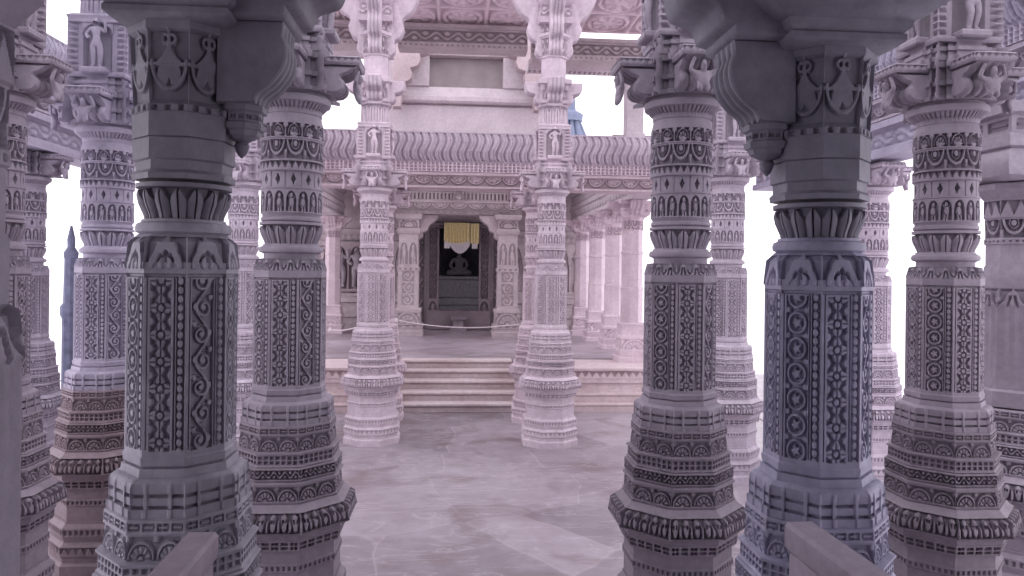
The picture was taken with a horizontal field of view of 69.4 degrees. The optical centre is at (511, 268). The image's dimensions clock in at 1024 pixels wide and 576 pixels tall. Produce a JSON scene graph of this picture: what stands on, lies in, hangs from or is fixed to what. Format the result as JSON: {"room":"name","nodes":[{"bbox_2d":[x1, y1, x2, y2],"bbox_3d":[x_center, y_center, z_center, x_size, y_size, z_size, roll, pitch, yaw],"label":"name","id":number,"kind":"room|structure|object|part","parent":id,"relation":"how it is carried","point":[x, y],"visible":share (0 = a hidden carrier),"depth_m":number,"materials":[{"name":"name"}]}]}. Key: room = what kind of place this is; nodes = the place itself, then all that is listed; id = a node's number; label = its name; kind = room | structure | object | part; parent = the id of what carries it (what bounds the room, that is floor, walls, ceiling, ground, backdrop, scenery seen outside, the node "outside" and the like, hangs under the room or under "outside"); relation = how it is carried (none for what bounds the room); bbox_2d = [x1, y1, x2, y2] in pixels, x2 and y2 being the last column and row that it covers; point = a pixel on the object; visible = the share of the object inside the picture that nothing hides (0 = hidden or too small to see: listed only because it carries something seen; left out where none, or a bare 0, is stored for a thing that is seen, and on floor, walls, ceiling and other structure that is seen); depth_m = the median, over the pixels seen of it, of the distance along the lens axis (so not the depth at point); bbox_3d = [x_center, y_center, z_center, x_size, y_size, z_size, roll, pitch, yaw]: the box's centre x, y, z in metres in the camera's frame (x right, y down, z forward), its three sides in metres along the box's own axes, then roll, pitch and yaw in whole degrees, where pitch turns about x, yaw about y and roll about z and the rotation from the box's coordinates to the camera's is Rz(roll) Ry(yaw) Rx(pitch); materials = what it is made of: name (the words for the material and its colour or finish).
{"room":"house of worship","nodes":[
{"label":"house of worship","id":0,"kind":"room"},
{"bbox_2d":[334,9,349,19],"bbox_3d":[-2.183,-2.987,8.142,1.580,0.120,1.350,1,0,-4],"label":"ceiling","id":1,"kind":"structure","parent":0,"point":[339,15],"depth_m":8.60,"materials":[{"name":"stone"}]},
{"bbox_2d":[333,20,357,50],"bbox_3d":[-2.217,-2.748,8.687,1.600,0.274,0.280,1,0,-4],"label":"beam","id":2,"kind":"structure","parent":1,"relation":"attached to","point":[347,43],"depth_m":8.60,"materials":[{"name":"stone"}]},
{"bbox_2d":[333,50,393,59],"bbox_3d":[-2.269,-2.668,9.104,1.600,0.050,0.340,1,0,-4],"label":"eave slab","id":3,"kind":"object","parent":2,"relation":"attached to","point":[335,52],"visible":0.14,"depth_m":9.07,"materials":[{"name":"stone"}]},
{"bbox_2d":[318,189,407,328],"bbox_3d":[-3.249,-0.200,14.466,2.460,2.740,0.280,1,0,-4],"label":"wall","id":4,"kind":"structure","parent":0,"point":[351,232],"depth_m":14.51,"materials":[{"name":"stone"}]},
{"bbox_2d":[341,242,361,290],"bbox_3d":[-3.183,-0.049,14.377,0.657,0.960,0.158,1,0,-4],"label":"panel","id":5,"kind":"object","parent":4,"relation":"attached to","point":[350,251],"visible":0.56,"depth_m":14.39,"materials":[{"name":"stone"}]},
{"bbox_2d":[48,374,763,575],"bbox_3d":[0.372,1.765,6.848,8.600,0.120,17.600,1,0,-4],"label":"floor","id":6,"kind":"structure","parent":0,"point":[458,493],"depth_m":5.46,"materials":[{"name":"stone"}]},
{"bbox_2d":[0,0,43,575],"bbox_3d":[-0.993,0.395,1.200,0.460,2.585,0.460,1,0,-4],"label":"column","id":7,"kind":"structure","parent":6,"relation":"on","point":[13,13],"depth_m":1.25,"materials":[{"name":"stone"}]},
{"bbox_2d":[5,0,73,575],"bbox_3d":[-2.432,-0.620,3.458,0.693,4.580,0.693,1,0,41],"label":"carved column","id":8,"kind":"structure","parent":6,"relation":"on","point":[39,76],"depth_m":3.45,"materials":[{"name":"stone"}]},
{"bbox_3d":[-2.447,0.609,3.458,0.394,0.122,0.394,1,0,-4],"label":"tied plate","id":9,"kind":"part","parent":8,"relation":"part of","materials":[{"name":"stone"}]},
{"bbox_3d":[-2.452,1.060,3.458,0.599,0.120,0.599,1,0,-4],"label":"mask cornice","id":10,"kind":"part","parent":8,"relation":"part of","materials":[{"name":"stone"}]},
{"bbox_2d":[48,0,134,575],"bbox_3d":[-2.334,-0.619,4.277,0.693,4.580,0.693,1,0,41],"label":"carved column","id":11,"kind":"structure","parent":6,"relation":"on","point":[88,446],"depth_m":4.13,"materials":[{"name":"stone"}]},
{"bbox_3d":[-2.354,1.061,4.277,0.599,0.120,0.599,1,0,-4],"label":"mask cornice","id":12,"kind":"part","parent":11,"relation":"part of","materials":[{"name":"stone"}]},
{"bbox_3d":[-2.349,0.610,4.277,0.394,0.122,0.394,1,0,-4],"label":"tied plate","id":13,"kind":"part","parent":11,"relation":"part of","materials":[{"name":"stone"}]},
{"bbox_2d":[148,532,217,575],"bbox_3d":[-0.714,1.176,1.151,0.096,1.030,1.420,1,0,-5],"label":"railing","id":14,"kind":"object","parent":6,"relation":"on","point":[195,554],"visible":1,"depth_m":1.73,"materials":[{"name":"stone"}]},
{"bbox_3d":[-0.715,1.214,1.151,0.095,0.954,1.400,1,0,-5],"label":"panel","id":15,"kind":"part","parent":14,"relation":"part of","materials":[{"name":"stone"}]},
{"bbox_2d":[92,0,344,575],"bbox_3d":[-0.886,0.384,2.176,0.731,2.611,0.570,1,0,-4],"label":"column","id":16,"kind":"structure","parent":6,"relation":"on","point":[207,75],"depth_m":2.06,"materials":[{"name":"grey stone"}]},
{"bbox_3d":[-0.969,0.610,2.170,0.360,0.124,0.360,1,0,-4],"label":"tied plate","id":17,"kind":"part","parent":16,"relation":"part of","materials":[{"name":"grey stone"}]},
{"bbox_3d":[-0.772,-0.812,2.183,0.531,0.206,0.255,1,0,-4],"label":"arm","id":18,"kind":"part","parent":16,"relation":"part of","materials":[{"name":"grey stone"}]},
{"bbox_2d":[227,139,261,443],"bbox_3d":[-2.507,-0.621,6.916,0.693,4.580,0.693,1,0,41],"label":"carved column","id":19,"kind":"structure","parent":6,"relation":"on","point":[243,216],"depth_m":6.78,"materials":[{"name":"stone"}]},
{"bbox_3d":[-2.527,1.059,6.916,0.599,0.120,0.599,1,0,-4],"label":"mask cornice","id":20,"kind":"part","parent":19,"relation":"part of","materials":[{"name":"stone"}]},
{"bbox_3d":[-2.522,0.608,6.916,0.394,0.122,0.394,1,0,-4],"label":"tied plate","id":21,"kind":"part","parent":19,"relation":"part of","materials":[{"name":"stone"}]},
{"bbox_2d":[236,12,364,575],"bbox_3d":[-1.016,-0.603,3.426,0.693,4.580,0.693,1,0,41],"label":"carved column","id":22,"kind":"structure","parent":6,"relation":"on","point":[302,503],"depth_m":3.29,"materials":[{"name":"stone"}]},
{"bbox_3d":[-1.031,0.626,3.426,0.394,0.122,0.394,1,0,-4],"label":"tied plate","id":23,"kind":"part","parent":22,"relation":"part of","materials":[{"name":"stone"}]},
{"bbox_3d":[-1.036,1.077,3.426,0.599,0.120,0.599,1,0,-4],"label":"mask cornice","id":24,"kind":"part","parent":22,"relation":"part of","materials":[{"name":"stone"}]},
{"bbox_2d":[325,359,347,412],"bbox_3d":[-2.721,1.419,9.121,2.560,0.495,1.120,1,0,-4],"label":"platform edge","id":25,"kind":"structure","parent":6,"relation":"on","point":[335,369],"depth_m":8.85,"materials":[{"name":"stone"}]},
{"bbox_2d":[340,0,419,446],"bbox_3d":[-1.346,-0.607,7.255,0.693,4.580,0.693,1,0,41],"label":"carved column","id":26,"kind":"structure","parent":6,"relation":"on","point":[371,383],"depth_m":7.12,"materials":[{"name":"stone"}]},
{"bbox_3d":[-1.366,1.073,7.255,0.599,0.120,0.599,1,0,-4],"label":"mask cornice","id":27,"kind":"part","parent":26,"relation":"part of","materials":[{"name":"stone"}]},
{"bbox_3d":[-1.361,0.622,7.255,0.394,0.122,0.394,1,0,-4],"label":"tied plate","id":28,"kind":"part","parent":26,"relation":"part of","materials":[{"name":"stone"}]},
{"bbox_2d":[352,188,410,420],"bbox_3d":[-1.477,0.395,8.315,0.599,2.575,0.599,1,0,41],"label":"carved column","id":29,"kind":"structure","parent":6,"relation":"on","point":[396,197],"depth_m":8.24,"materials":[{"name":"stone"}]},
{"bbox_3d":[-1.480,0.655,8.315,0.394,0.118,0.394,1,0,-4],"label":"tied plate","id":30,"kind":"part","parent":29,"relation":"part of","materials":[{"name":"stone"}]},
{"bbox_3d":[-1.485,1.091,8.315,0.599,0.116,0.599,1,0,-4],"label":"mask cornice","id":31,"kind":"part","parent":29,"relation":"part of","materials":[{"name":"stone"}]},
{"bbox_2d":[321,128,711,194],"bbox_3d":[-0.502,-1.199,8.305,6.200,0.615,0.380,1,0,-4],"label":"stone parapet","id":32,"kind":"object","parent":29,"relation":"on","point":[433,160],"visible":0.45,"depth_m":8.20,"materials":[{"name":"stone"}]},
{"bbox_2d":[623,83,644,136],"bbox_3d":[1.391,-1.909,8.466,0.300,0.848,0.300,1,0,-4],"label":"post","id":33,"kind":"object","parent":32,"relation":"on","point":[633,119],"visible":0.26,"depth_m":8.37,"materials":[{"name":"stone"}]},
{"bbox_2d":[400,358,514,411],"bbox_3d":[-0.703,1.446,9.349,1.460,0.490,1.285,1,0,-4],"label":"flight","id":34,"kind":"object","parent":6,"relation":"on","point":[430,384],"visible":0.92,"depth_m":9.23,"materials":[{"name":"stone"}]},
{"bbox_2d":[508,189,565,423],"bbox_3d":[0.276,0.416,8.315,0.599,2.575,0.599,1,0,41],"label":"carved column","id":35,"kind":"structure","parent":6,"relation":"on","point":[527,199],"depth_m":8.19,"materials":[{"name":"stone"}]},
{"bbox_3d":[0.267,1.113,8.315,0.599,0.116,0.599,1,0,-4],"label":"mask cornice","id":36,"kind":"part","parent":35,"relation":"part of","materials":[{"name":"stone"}]},
{"bbox_3d":[0.273,0.676,8.315,0.394,0.118,0.394,1,0,-4],"label":"tied plate","id":37,"kind":"part","parent":35,"relation":"part of","materials":[{"name":"stone"}]},
{"bbox_2d":[512,0,595,449],"bbox_3d":[0.390,-0.585,7.255,0.693,4.580,0.693,1,0,41],"label":"carved column","id":38,"kind":"structure","parent":6,"relation":"on","point":[549,383],"depth_m":7.12,"materials":[{"name":"stone"}]},
{"bbox_3d":[0.374,0.644,7.255,0.394,0.122,0.394,1,0,-4],"label":"tied plate","id":39,"kind":"part","parent":38,"relation":"part of","materials":[{"name":"stone"}]},
{"bbox_3d":[0.369,1.095,7.255,0.599,0.120,0.599,1,0,-4],"label":"mask cornice","id":40,"kind":"part","parent":38,"relation":"part of","materials":[{"name":"stone"}]},
{"bbox_2d":[513,359,642,411],"bbox_3d":[1.367,1.469,9.425,2.640,0.495,1.120,1,0,-4],"label":"platform edge","id":41,"kind":"structure","parent":6,"relation":"on","point":[607,385],"depth_m":9.08,"materials":[{"name":"stone"}]},
{"bbox_2d":[607,199,650,362],"bbox_3d":[1.603,0.165,9.900,0.594,2.130,0.594,1,0,40],"label":"pillar","id":42,"kind":"structure","parent":41,"relation":"on","point":[629,335],"depth_m":9.77,"materials":[{"name":"stone"}]},
{"bbox_2d":[569,193,650,219],"bbox_3d":[1.460,-1.207,11.990,0.280,0.605,5.200,1,0,-4],"label":"beam","id":43,"kind":"structure","parent":42,"relation":"on","point":[582,204],"depth_m":12.25,"materials":[{"name":"stone"}]},
{"bbox_2d":[608,0,745,575],"bbox_3d":[0.785,-0.581,3.426,0.693,4.580,0.693,1,0,41],"label":"carved column","id":44,"kind":"structure","parent":6,"relation":"on","point":[676,510],"depth_m":3.29,"materials":[{"name":"stone"}]},
{"bbox_3d":[0.764,1.099,3.426,0.599,0.120,0.599,1,0,-4],"label":"mask cornice","id":45,"kind":"part","parent":44,"relation":"part of","materials":[{"name":"stone"}]},
{"bbox_3d":[0.770,0.648,3.426,0.394,0.122,0.394,1,0,-4],"label":"tied plate","id":46,"kind":"part","parent":44,"relation":"part of","materials":[{"name":"stone"}]},
{"bbox_2d":[709,106,765,484],"bbox_3d":[1.799,-0.568,6.167,0.693,4.580,0.693,1,0,41],"label":"carved column","id":47,"kind":"structure","parent":6,"relation":"on","point":[733,168],"depth_m":6.02,"materials":[{"name":"stone"}]},
{"bbox_3d":[1.784,0.661,6.167,0.394,0.122,0.394,1,0,-4],"label":"tied plate","id":48,"kind":"part","parent":47,"relation":"part of","materials":[{"name":"stone"}]},
{"bbox_3d":[1.778,1.112,6.167,0.599,0.120,0.599,1,0,-4],"label":"mask cornice","id":49,"kind":"part","parent":47,"relation":"part of","materials":[{"name":"stone"}]},
{"bbox_2d":[664,0,950,575],"bbox_3d":[0.828,0.425,2.203,0.731,2.570,0.570,1,0,-4],"label":"column","id":50,"kind":"structure","parent":6,"relation":"on","point":[796,77],"depth_m":2.10,"materials":[{"name":"grey stone"}]},
{"bbox_3d":[0.743,-0.754,2.196,0.531,0.203,0.255,1,0,-4],"label":"arm","id":51,"kind":"part","parent":50,"relation":"part of","materials":[{"name":"grey stone"}]},
{"bbox_3d":[0.906,0.650,2.209,0.360,0.122,0.360,1,0,-4],"label":"tied plate","id":52,"kind":"part","parent":50,"relation":"part of","materials":[{"name":"grey stone"}]},
{"bbox_2d":[785,521,890,575],"bbox_3d":[0.808,1.185,1.244,0.095,1.050,1.380,1,0,-6],"label":"railing","id":53,"kind":"object","parent":6,"relation":"on","point":[814,551],"visible":1,"depth_m":1.78,"materials":[{"name":"stone"}]},
{"bbox_3d":[0.808,1.223,1.244,0.095,0.974,1.360,1,0,-6],"label":"panel","id":54,"kind":"part","parent":53,"relation":"part of","materials":[{"name":"stone"}]},
{"bbox_2d":[858,161,912,482],"bbox_3d":[2.946,0.446,6.100,0.599,2.580,0.599,1,0,41],"label":"carved column","id":55,"kind":"structure","parent":6,"relation":"on","point":[885,176],"depth_m":5.95,"materials":[{"name":"stone"}]},
{"bbox_3d":[2.937,1.144,6.100,0.599,0.116,0.599,1,0,-4],"label":"mask cornice","id":56,"kind":"part","parent":55,"relation":"part of","materials":[{"name":"stone"}]},
{"bbox_3d":[2.943,0.707,6.100,0.394,0.118,0.394,1,0,-4],"label":"tied plate","id":57,"kind":"part","parent":55,"relation":"part of","materials":[{"name":"stone"}]},
{"bbox_2d":[752,0,1023,190],"bbox_3d":[2.987,-1.314,5.636,0.380,0.900,5.200,1,0,-4],"label":"stone parapet","id":58,"kind":"object","parent":55,"relation":"on","point":[892,141],"visible":0.07,"depth_m":5.56,"materials":[{"name":"stone"}]},
{"bbox_2d":[874,0,1023,575],"bbox_3d":[2.040,-0.565,3.474,0.693,4.580,0.693,1,0,41],"label":"carved column","id":59,"kind":"structure","parent":6,"relation":"on","point":[949,513],"depth_m":3.34,"materials":[{"name":"stone"}]},
{"bbox_3d":[2.025,0.664,3.474,0.394,0.122,0.394,1,0,-4],"label":"tied plate","id":60,"kind":"part","parent":59,"relation":"part of","materials":[{"name":"stone"}]},
{"bbox_3d":[2.019,1.115,3.474,0.599,0.120,0.599,1,0,-4],"label":"mask cornice","id":61,"kind":"part","parent":59,"relation":"part of","materials":[{"name":"stone"}]},
{"bbox_2d":[979,100,1023,575],"bbox_3d":[2.710,0.441,3.978,0.644,2.585,0.644,1,0,-4],"label":"column","id":62,"kind":"structure","parent":6,"relation":"on","point":[1001,187],"depth_m":3.85,"materials":[{"name":"stone"}]},
{"bbox_3d":[2.701,1.123,3.978,0.644,0.120,0.644,1,0,-4],"label":"mask cornice","id":63,"kind":"part","parent":62,"relation":"part of","materials":[{"name":"stone"}]},
{"bbox_2d":[389,39,540,133],"bbox_3d":[-0.639,-2.453,10.890,2.394,2.310,0.630,1,0,-4],"label":"wall","id":64,"kind":"structure","parent":0,"point":[444,92],"depth_m":10.90,"materials":[{"name":"stone"}]},
{"bbox_3d":[-0.659,-1.861,11.055,2.394,1.126,0.300,1,0,-4],"label":"panel","id":65,"kind":"part","parent":64,"relation":"part of","materials":[{"name":"stone"}]},
{"bbox_3d":[-0.646,-2.549,11.000,2.394,0.250,0.370,1,0,-4],"label":"cornice","id":66,"kind":"part","parent":64,"relation":"part of","materials":[{"name":"stone"}]},
{"bbox_2d":[405,0,527,26],"bbox_3d":[-0.548,-2.967,8.264,1.620,0.120,1.350,1,0,-4],"label":"ceiling","id":67,"kind":"structure","parent":0,"point":[466,12],"depth_m":8.44,"materials":[{"name":"stone"}]},
{"bbox_2d":[398,22,527,56],"bbox_3d":[-0.581,-2.728,8.808,1.520,0.274,0.280,1,0,-4],"label":"beam","id":68,"kind":"structure","parent":67,"relation":"attached to","point":[428,38],"depth_m":8.71,"materials":[{"name":"stone"}]},
{"bbox_2d":[326,329,613,362],"bbox_3d":[-0.917,1.443,12.777,6.900,0.488,5.584,1,0,-4],"label":"floor","id":69,"kind":"structure","parent":0,"point":[433,343],"depth_m":11.46,"materials":[{"name":"stone"}]},
{"bbox_2d":[320,215,352,333],"bbox_3d":[-3.291,0.105,13.600,0.594,2.130,0.594,1,0,40],"label":"pillar","id":70,"kind":"structure","parent":69,"relation":"on","point":[333,225],"depth_m":13.47,"materials":[{"name":"stone"}]},
{"bbox_2d":[259,188,346,216],"bbox_3d":[-3.137,-1.263,11.648,0.280,0.605,5.200,1,0,-4],"label":"beam","id":71,"kind":"structure","parent":70,"relation":"on","point":[333,199],"depth_m":13.00,"materials":[{"name":"stone"}]},
{"bbox_2d":[329,327,355,331],"bbox_3d":[-2.756,0.966,12.400,0.840,0.210,0.056,1,0,31],"label":"rope barrier","id":72,"kind":"object","parent":69,"relation":"on","point":[330,328],"visible":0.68,"depth_m":12.49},
{"bbox_2d":[395,213,438,335],"bbox_3d":[-1.735,0.104,13.359,0.790,2.170,0.540,1,0,-4],"label":"pillar","id":73,"kind":"structure","parent":69,"relation":"on","point":[411,229],"depth_m":13.17,"materials":[{"name":"stone"}]},
{"bbox_2d":[394,190,521,215],"bbox_3d":[-0.958,-1.202,13.325,2.263,0.460,0.450,1,0,-4],"label":"lintel","id":74,"kind":"object","parent":73,"relation":"on","point":[425,202],"visible":0.94,"depth_m":13.18,"materials":[{"name":"stone"}]},
{"bbox_2d":[439,276,478,309],"bbox_3d":[-1.120,0.671,15.498,1.160,1.050,0.840,1,0,-4],"label":"altar","id":75,"kind":"object","parent":69,"relation":"on","point":[455,292],"visible":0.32,"depth_m":15.18,"materials":[{"name":"black stone"}]},
{"bbox_2d":[446,253,471,275],"bbox_3d":[-1.105,-0.161,15.442,0.526,0.590,0.240,1,0,-4],"label":"seated statue","id":76,"kind":"object","parent":75,"relation":"on","point":[458,269],"visible":0.92,"depth_m":15.43,"materials":[{"name":"black stone"}]},
{"bbox_2d":[439,229,478,275],"bbox_3d":[-1.105,-0.129,15.423,1.800,2.650,1.250,1,0,-4],"label":"chamber","id":77,"kind":"object","parent":69,"relation":"on","point":[445,254],"visible":0.02,"depth_m":15.99,"materials":[{"name":"stone"}]},
{"bbox_2d":[479,215,521,336],"bbox_3d":[-0.216,0.122,13.341,0.790,2.170,0.540,1,0,-4],"label":"pillar","id":78,"kind":"structure","parent":69,"relation":"on","point":[505,230],"depth_m":13.17,"materials":[{"name":"stone"}]},
{"bbox_2d":[395,318,521,327],"bbox_3d":[-0.918,0.946,12.900,2.252,0.165,0.056,1,0,0],"label":"rope barrier","id":79,"kind":"object","parent":78,"relation":"attached to","point":[396,319],"visible":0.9,"depth_m":12.89,"materials":[{"name":"fabric"}]},
{"bbox_2d":[566,220,588,335],"bbox_3d":[1.304,0.161,13.800,0.594,2.130,0.594,1,0,40],"label":"pillar","id":80,"kind":"structure","parent":69,"relation":"on","point":[581,281],"depth_m":13.67,"materials":[{"name":"stone"}]},
{"bbox_2d":[578,216,605,340],"bbox_3d":[1.463,0.163,12.750,0.594,2.130,0.594,1,0,40],"label":"pillar","id":81,"kind":"structure","parent":69,"relation":"on","point":[597,237],"depth_m":12.62,"materials":[{"name":"stone"}]},
{"bbox_2d":[567,327,592,330],"bbox_3d":[0.772,0.967,12.250,1.130,0.126,0.055,1,0,5],"label":"rope barrier","id":82,"kind":"object","parent":81,"relation":"attached to","point":[591,328],"visible":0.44,"depth_m":12.20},
{"bbox_2d":[592,210,621,349],"bbox_3d":[1.583,0.164,11.500,0.594,2.130,0.594,1,0,40],"label":"pillar","id":83,"kind":"structure","parent":69,"relation":"on","point":[612,223],"depth_m":11.37,"materials":[{"name":"stone"}]},
{"bbox_2d":[436,192,508,221],"bbox_3d":[-1.036,-1.218,14.680,1.960,0.650,0.100,1,0,-4],"label":"wall","id":84,"kind":"structure","parent":0,"point":[441,218],"depth_m":14.63,"materials":[{"name":"stone"}]},
{"bbox_2d":[419,223,496,331],"bbox_3d":[-1.037,0.137,14.471,1.960,2.120,0.660,1,0,-4],"label":"door frame","id":85,"kind":"structure","parent":84,"relation":"attached to","point":[431,314],"depth_m":14.58,"materials":[{"name":"stone"}]},
{"bbox_2d":[435,222,482,253],"bbox_3d":[-0.998,-0.611,14.470,1.000,0.617,0.071,1,0,-4],"label":"valance","id":86,"kind":"object","parent":84,"relation":"hanging from","point":[457,235],"visible":0.99,"depth_m":14.47,"materials":[{"name":"fabric"}]},
{"bbox_3d":[-0.995,-0.907,14.473,1.000,0.024,0.024,1,0,-4],"label":"rod","id":87,"kind":"part","parent":86,"relation":"part of","materials":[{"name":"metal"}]},
{"bbox_2d":[509,195,605,329],"bbox_3d":[1.168,-0.146,14.795,2.480,2.740,0.280,1,0,-4],"label":"wall","id":88,"kind":"structure","parent":0,"point":[569,246],"depth_m":14.82,"materials":[{"name":"stone"}]},
{"bbox_2d":[580,0,641,34],"bbox_3d":[1.157,-2.946,8.391,1.720,0.120,1.350,1,0,-4],"label":"ceiling","id":89,"kind":"structure","parent":0,"point":[606,16],"depth_m":8.56,"materials":[{"name":"stone"}]},
{"bbox_2d":[530,38,642,66],"bbox_3d":[1.177,-2.605,8.939,1.890,0.262,0.280,1,0,-4],"label":"beam","id":90,"kind":"structure","parent":89,"relation":"attached to","point":[587,52],"depth_m":8.83,"materials":[{"name":"stone"}]},
{"bbox_2d":[526,59,611,75],"bbox_3d":[1.140,-2.526,9.357,1.900,0.100,0.340,1,0,-4],"label":"eave slab","id":91,"kind":"object","parent":90,"relation":"attached to","point":[530,69],"visible":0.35,"depth_m":9.26,"materials":[{"name":"stone"}]},
{"bbox_3d":[-4.835,1.701,7.965,1.580,0.120,7.400,1,0,-4],"label":"floor","id":92,"kind":"structure","parent":0,"visible":0},
{"bbox_2d":[21,152,73,447],"bbox_3d":[-3.945,0.362,6.000,0.599,2.580,0.599,1,0,41],"label":"carved column","id":93,"kind":"structure","parent":92,"relation":"on","point":[44,374],"depth_m":5.93,"materials":[{"name":"stone"}]},
{"bbox_3d":[-3.948,0.623,6.000,0.394,0.118,0.394,1,0,-4],"label":"tied plate","id":94,"kind":"part","parent":93,"relation":"part of","materials":[{"name":"stone"}]},
{"bbox_3d":[-3.954,1.060,6.000,0.599,0.116,0.599,1,0,-4],"label":"mask cornice","id":95,"kind":"part","parent":93,"relation":"part of","materials":[{"name":"stone"}]},
{"bbox_2d":[25,33,82,167],"bbox_3d":[-3.739,-1.396,4.935,0.380,0.900,4.900,1,0,-4],"label":"stone parapet","id":96,"kind":"object","parent":93,"relation":"on","point":[41,139],"visible":0.06,"depth_m":5.94,"materials":[{"name":"stone"}]},
{"label":"outside","id":97,"kind":"structure","parent":0,"visible":0},
{"bbox_2d":[49,281,905,395],"bbox_3d":[-2.249,2.073,29.917,120.000,0.200,120.000,1,0,-4],"label":"ground","id":98,"kind":"structure","parent":97,"point":[755,296],"depth_m":27.53,"materials":[{"name":"stone"}]},
{"bbox_2d":[60,226,78,389],"bbox_3d":[-4.539,0.750,7.600,0.210,2.390,0.210,1,0,-4],"label":"spire","id":99,"kind":"structure","parent":98,"relation":"on","point":[70,254],"depth_m":7.54,"materials":[{"name":"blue stone"}]},
{"bbox_2d":[568,98,585,134],"bbox_3d":[2.030,-2.215,26.000,2.900,8.480,2.900,1,0,-4],"label":"spire","id":100,"kind":"object","parent":98,"relation":"on","point":[575,118],"visible":0.06,"depth_m":25.66,"materials":[{"name":"white stone"}]}
]}

